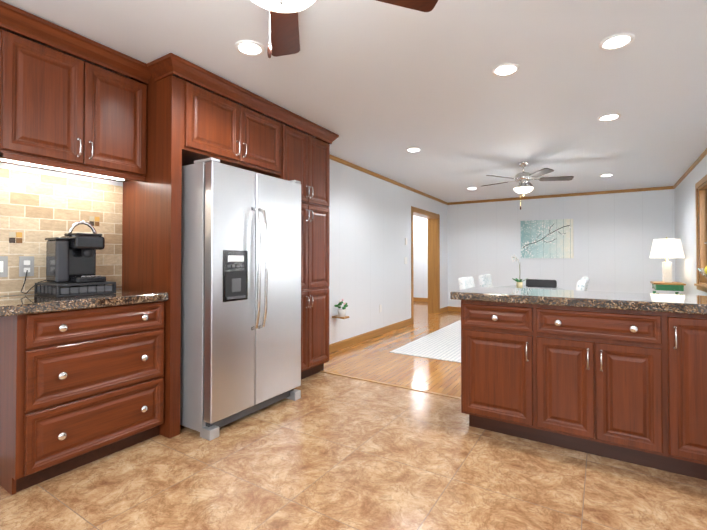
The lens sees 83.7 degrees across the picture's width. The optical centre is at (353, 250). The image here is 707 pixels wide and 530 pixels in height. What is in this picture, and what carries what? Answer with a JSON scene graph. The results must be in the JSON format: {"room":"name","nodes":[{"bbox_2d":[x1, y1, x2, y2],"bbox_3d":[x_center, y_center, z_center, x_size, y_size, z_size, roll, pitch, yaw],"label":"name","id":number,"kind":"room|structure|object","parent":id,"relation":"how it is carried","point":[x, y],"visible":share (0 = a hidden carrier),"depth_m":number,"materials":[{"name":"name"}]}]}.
{"room":"kitchen","nodes":[
{"label":"kitchen","id":0,"kind":"room"},
{"bbox_2d":[0,162,122,295],"bbox_3d":[-2.323,-0.080,2.154,0.150,2.635,5.730,-1,-1,32],"label":"wall","id":1,"kind":"structure","parent":0,"point":[51,173],"depth_m":2.60,"materials":[{"name":"white paint"}]},
{"bbox_2d":[0,168,122,295],"bbox_3d":[-2.044,-0.108,2.435,0.018,0.770,1.202,-1,-1,32],"label":"tile backsplash","id":2,"kind":"structure","parent":1,"relation":"attached to","point":[36,209],"depth_m":2.53,"materials":[{"name":"tile"}]},
{"bbox_2d":[0,0,151,181],"bbox_3d":[-1.791,-0.886,2.475,0.413,0.799,0.882,-1,-1,32],"label":"upper cabinet","id":3,"kind":"object","parent":1,"relation":"attached to","point":[62,112],"visible":1,"depth_m":2.37,"materials":[{"name":"brown wood"}]},
{"bbox_2d":[0,301,706,529],"bbox_3d":[0.545,1.294,4.180,5.920,0.069,12.250,-1,-1,32],"label":"floor","id":4,"kind":"structure","parent":0,"point":[326,451],"depth_m":2.16,"materials":[{"name":"tile"}]},
{"bbox_2d":[0,289,167,494],"bbox_3d":[-1.728,0.757,2.371,0.606,0.967,0.952,-1,-1,32],"label":"base cabinet","id":5,"kind":"object","parent":4,"relation":"on","point":[82,380],"visible":1,"depth_m":2.19,"materials":[{"name":"brown wood"}]},
{"bbox_2d":[21,221,115,296],"bbox_3d":[-1.791,0.042,2.489,0.349,0.468,0.393,-1,-1,32],"label":"coffee maker","id":6,"kind":"object","parent":5,"relation":"on","point":[70,263],"visible":1,"depth_m":2.45,"materials":[{"name":"black plastic"}]},
{"bbox_2d":[122,53,338,437],"bbox_3d":[-0.958,-0.002,3.524,0.690,2.518,1.918,-1,-1,32],"label":"tall cabinet","id":7,"kind":"object","parent":4,"relation":"on","point":[188,123],"visible":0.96,"depth_m":2.89,"materials":[{"name":"brown wood"}]},
{"bbox_2d":[180,157,300,440],"bbox_3d":[-1.006,0.323,3.171,0.928,1.856,0.915,-1,-1,32],"label":"refrigerator","id":8,"kind":"object","parent":4,"relation":"on","point":[240,292],"visible":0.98,"depth_m":2.76,"materials":[{"name":"grey metal"}]},
{"bbox_2d":[390,320,460,362],"bbox_3d":[2.377,1.277,5.390,2.770,0.009,2.850,-1,-1,32],"label":"rug","id":9,"kind":"object","parent":4,"relation":"on","point":[444,343],"visible":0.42,"depth_m":5.21,"materials":[{"name":"white fabric"}]},
{"bbox_2d":[458,276,474,289],"bbox_3d":[1.702,0.810,5.143,0.553,0.914,0.480,-1,-1,32],"label":"chair","id":10,"kind":"object","parent":9,"relation":"on","point":[465,282],"visible":0.21,"depth_m":5.11,"materials":[{"name":"white plastic"}]},
{"bbox_2d":[479,274,492,286],"bbox_3d":[2.235,0.826,5.989,0.553,0.906,0.480,-1,-1,32],"label":"chair","id":11,"kind":"object","parent":9,"relation":"on","point":[485,280],"visible":0.31,"depth_m":5.96,"materials":[{"name":"white"}]},
{"bbox_2d":[500,285,564,289],"bbox_3d":[2.337,0.896,5.332,0.920,0.748,2.000,-1,-1,32],"label":"dining table","id":12,"kind":"object","parent":9,"relation":"on","point":[537,287],"visible":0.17,"depth_m":5.69,"materials":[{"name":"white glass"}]},
{"bbox_2d":[511,254,527,287],"bbox_3d":[2.331,0.289,5.538,0.207,0.486,0.178,-1,-1,32],"label":"orchid","id":13,"kind":"object","parent":12,"relation":"on","point":[519,283],"visible":1,"depth_m":5.52,"materials":[{"name":"beige ceramic"}]},
{"bbox_2d":[526,279,556,286],"bbox_3d":[3.021,0.886,6.417,0.480,0.799,0.545,-1,-1,32],"label":"chair","id":14,"kind":"object","parent":9,"relation":"on","point":[553,283],"visible":0.17,"depth_m":6.57,"materials":[{"name":"black"}]},
{"bbox_2d":[576,280,586,290],"bbox_3d":[2.440,0.804,4.677,0.553,0.914,0.480,-1,-1,32],"label":"chair","id":15,"kind":"object","parent":9,"relation":"on","point":[581,285],"visible":0.06,"depth_m":4.37,"materials":[{"name":"white"}]},
{"bbox_2d":[581,277,588,290],"bbox_3d":[2.973,0.820,5.523,0.553,0.906,0.480,-1,-1,32],"label":"chair","id":16,"kind":"object","parent":9,"relation":"on","point":[585,278],"visible":0.17,"depth_m":5.22,"materials":[{"name":"white"}]},
{"bbox_2d":[461,302,537,441],"bbox_3d":[1.106,0.798,2.887,0.476,0.899,0.591,-1,-1,32],"label":"base cabinet","id":17,"kind":"object","parent":4,"relation":"on","point":[499,341],"depth_m":2.63,"materials":[{"name":"brown wood"}]},
{"bbox_2d":[538,306,669,471],"bbox_3d":[1.586,0.794,2.585,0.658,0.899,0.591,-1,-1,32],"label":"base cabinet","id":18,"kind":"object","parent":4,"relation":"on","point":[621,376],"depth_m":2.31,"materials":[{"name":"brown wood"}]},
{"bbox_2d":[450,286,706,317],"bbox_3d":[1.677,0.318,2.544,1.936,0.058,0.675,-1,-1,32],"label":"countertop","id":19,"kind":"structure","parent":18,"relation":"on","point":[641,303],"depth_m":2.43,"materials":[{"name":"brown stone"}]},
{"bbox_2d":[697,242,706,276],"bbox_3d":[2.167,0.097,2.270,0.300,0.377,0.300,-1,-1,32],"label":"flower arrangement","id":20,"kind":"object","parent":19,"relation":"on","point":[705,269],"visible":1,"depth_m":2.35,"materials":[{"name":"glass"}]},
{"bbox_2d":[650,281,685,294],"bbox_3d":[4.608,0.878,5.792,0.360,0.820,0.500,-1,-1,32],"label":"side table","id":21,"kind":"object","parent":4,"relation":"on","point":[668,286],"visible":0.19,"depth_m":5.63,"materials":[{"name":"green wood"}]},
{"bbox_2d":[650,237,684,282],"bbox_3d":[4.608,0.136,5.803,0.410,0.666,0.410,-1,-1,32],"label":"table lamp","id":22,"kind":"object","parent":21,"relation":"on","point":[666,248],"visible":1,"depth_m":5.71,"materials":[{"name":"fabric"}]},
{"bbox_2d":[670,314,706,479],"bbox_3d":[2.061,0.790,2.285,0.466,0.899,0.591,-1,-1,32],"label":"base cabinet","id":23,"kind":"object","parent":4,"relation":"on","point":[688,332],"depth_m":2.12,"materials":[{"name":"brown wood"}]},
{"bbox_2d":[1,0,706,202],"bbox_3d":[0.545,-1.247,4.216,5.920,0.285,12.250,-1,-1,32],"label":"ceiling","id":24,"kind":"structure","parent":0,"point":[379,87],"depth_m":2.86,"materials":[{"name":"white paint"}]},
{"bbox_2d":[235,40,264,55],"bbox_3d":[-0.657,-1.276,2.497,0.184,0.011,0.184,-1,-1,32],"label":"recessed light","id":25,"kind":"object","parent":24,"relation":"in","point":[249,47],"visible":1,"depth_m":2.49,"materials":[{"name":"white"}]},
{"bbox_2d":[252,0,437,57],"bbox_3d":[-0.294,-1.017,1.436,1.294,0.571,1.230,-1,-1,32],"label":"fan","id":26,"kind":"object","parent":24,"relation":"hanging from","point":[283,28],"visible":1,"depth_m":1.81,"materials":[{"name":"brown wood"}]},
{"bbox_2d":[406,147,421,151],"bbox_3d":[0.716,-1.191,4.693,0.184,0.013,0.184,-1,-1,32],"label":"recessed light","id":27,"kind":"object","parent":24,"relation":"in","point":[414,149],"visible":0.98,"depth_m":4.67,"materials":[{"name":"white"}]},
{"bbox_2d":[492,63,519,76],"bbox_3d":[1.057,-1.250,2.740,0.184,0.013,0.184,-1,-1,32],"label":"recessed light","id":28,"kind":"object","parent":24,"relation":"in","point":[505,69],"visible":1,"depth_m":2.73,"materials":[{"name":"white"}]},
{"bbox_2d":[484,162,573,209],"bbox_3d":[2.271,-0.848,5.269,1.162,0.624,1.119,-1,-1,32],"label":"fan","id":29,"kind":"object","parent":24,"relation":"hanging from","point":[525,185],"visible":1,"depth_m":5.15,"materials":[{"name":"silver metal"}]},
{"bbox_2d":[600,174,613,176],"bbox_3d":[3.779,-1.117,5.893,0.184,0.013,0.184,-1,-1,32],"label":"recessed light","id":30,"kind":"object","parent":24,"relation":"in","point":[605,175],"visible":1,"depth_m":5.90,"materials":[{"name":"white"}]},
{"bbox_2d":[597,113,620,120],"bbox_3d":[2.328,-1.208,3.594,0.184,0.013,0.184,-1,-1,32],"label":"recessed light","id":31,"kind":"object","parent":24,"relation":"in","point":[610,117],"visible":0.98,"depth_m":3.59,"materials":[{"name":"white"}]},
{"bbox_2d":[599,33,634,50],"bbox_3d":[1.588,-1.255,2.382,0.184,0.013,0.184,-1,-1,32],"label":"recessed light","id":32,"kind":"object","parent":24,"relation":"in","point":[616,41],"visible":1,"depth_m":2.37,"materials":[{"name":"white"}]},
{"bbox_2d":[329,159,447,343],"bbox_3d":[0.645,0.025,6.636,0.210,2.549,5.020,-1,-1,32],"label":"wall","id":33,"kind":"structure","parent":0,"point":[369,249],"depth_m":5.81,"materials":[{"name":"white paint"}]},
{"bbox_2d":[332,299,349,318],"bbox_3d":[-0.157,0.728,4.968,0.198,0.246,0.177,-1,-1,32],"label":"planter","id":34,"kind":"object","parent":33,"relation":"attached to","point":[341,313],"visible":0.98,"depth_m":4.92,"materials":[{"name":"white ceramic"}]},
{"bbox_2d":[329,318,411,352],"bbox_3d":[0.217,1.236,5.730,0.014,0.102,3.060,-1,-1,32],"label":"baseboard","id":35,"kind":"structure","parent":33,"relation":"attached to","point":[336,346],"depth_m":5.67,"materials":[{"name":"brown wood"}]},
{"bbox_2d":[330,155,447,204],"bbox_3d":[0.743,-1.108,6.589,0.022,0.159,5.020,-1,-1,32],"label":"crown molding","id":36,"kind":"structure","parent":33,"relation":"attached to","point":[332,157],"depth_m":6.06,"materials":[{"name":"brown wood"}]},
{"bbox_2d":[411,206,439,322],"bbox_3d":[1.320,0.268,7.702,0.242,2.095,1.430,-1,-1,32],"label":"door frame","id":37,"kind":"structure","parent":33,"relation":"attached to","point":[432,264],"depth_m":8.20,"materials":[{"name":"brown wood"}]},
{"bbox_2d":[440,306,447,313],"bbox_3d":[1.929,1.276,8.445,0.014,0.098,0.500,-1,-1,32],"label":"baseboard","id":38,"kind":"structure","parent":33,"relation":"attached to","point":[444,309],"depth_m":8.44,"materials":[{"name":"brown wood"}]},
{"bbox_2d":[413,215,427,297],"bbox_3d":[2.101,0.138,10.368,1.610,2.429,0.150,-1,-1,32],"label":"wall","id":39,"kind":"structure","parent":0,"point":[420,257],"depth_m":10.47,"materials":[{"name":"white paint"}]},
{"bbox_2d":[414,297,427,301],"bbox_3d":[1.994,1.303,10.323,1.460,0.097,0.014,-1,-1,32],"label":"baseboard","id":40,"kind":"structure","parent":39,"relation":"attached to","point":[415,298],"depth_m":10.44,"materials":[{"name":"brown wood"}]},
{"bbox_2d":[447,189,675,306],"bbox_3d":[3.745,0.096,7.736,4.280,2.439,0.150,-1,-1,32],"label":"wall","id":41,"kind":"structure","parent":0,"point":[615,235],"depth_m":7.38,"materials":[{"name":"white paint"}]},
{"bbox_2d":[448,306,460,311],"bbox_3d":[3.710,1.265,7.645,3.880,0.098,0.014,-1,-1,32],"label":"baseboard","id":42,"kind":"structure","parent":41,"relation":"attached to","point":[450,308],"depth_m":8.59,"materials":[{"name":"brown wood"}]},
{"bbox_2d":[521,219,573,257],"bbox_3d":[3.727,-0.218,7.636,0.920,0.742,0.041,-1,-1,32],"label":"picture","id":43,"kind":"object","parent":41,"relation":"attached to","point":[553,238],"visible":1,"depth_m":7.62,"materials":[{"name":"fabric"}]},
{"bbox_2d":[448,186,671,204],"bbox_3d":[3.716,-1.040,7.668,3.840,0.051,0.022,-1,-1,32],"label":"crown molding","id":44,"kind":"structure","parent":41,"relation":"attached to","point":[666,187],"depth_m":7.45,"materials":[{"name":"brown wood"}]},
{"bbox_2d":[675,155,706,295],"bbox_3d":[2.586,-0.082,2.026,0.150,2.635,10.750,-1,-1,32],"label":"wall","id":45,"kind":"structure","parent":0,"point":[685,227],"depth_m":5.61,"materials":[{"name":"white paint"}]},
{"bbox_2d":[672,148,706,188],"bbox_3d":[2.513,-1.213,2.088,0.022,0.242,10.750,-1,-1,32],"label":"crown molding","id":46,"kind":"structure","parent":45,"relation":"attached to","point":[676,184],"depth_m":5.27,"materials":[{"name":"brown wood"}]},
{"bbox_2d":[694,174,706,291],"bbox_3d":[3.979,-0.202,4.294,0.190,1.381,1.720,-1,-1,32],"label":"window","id":47,"kind":"structure","parent":45,"relation":"in","point":[701,231],"depth_m":4.95,"materials":[{"name":"brown wood"}]}
]}

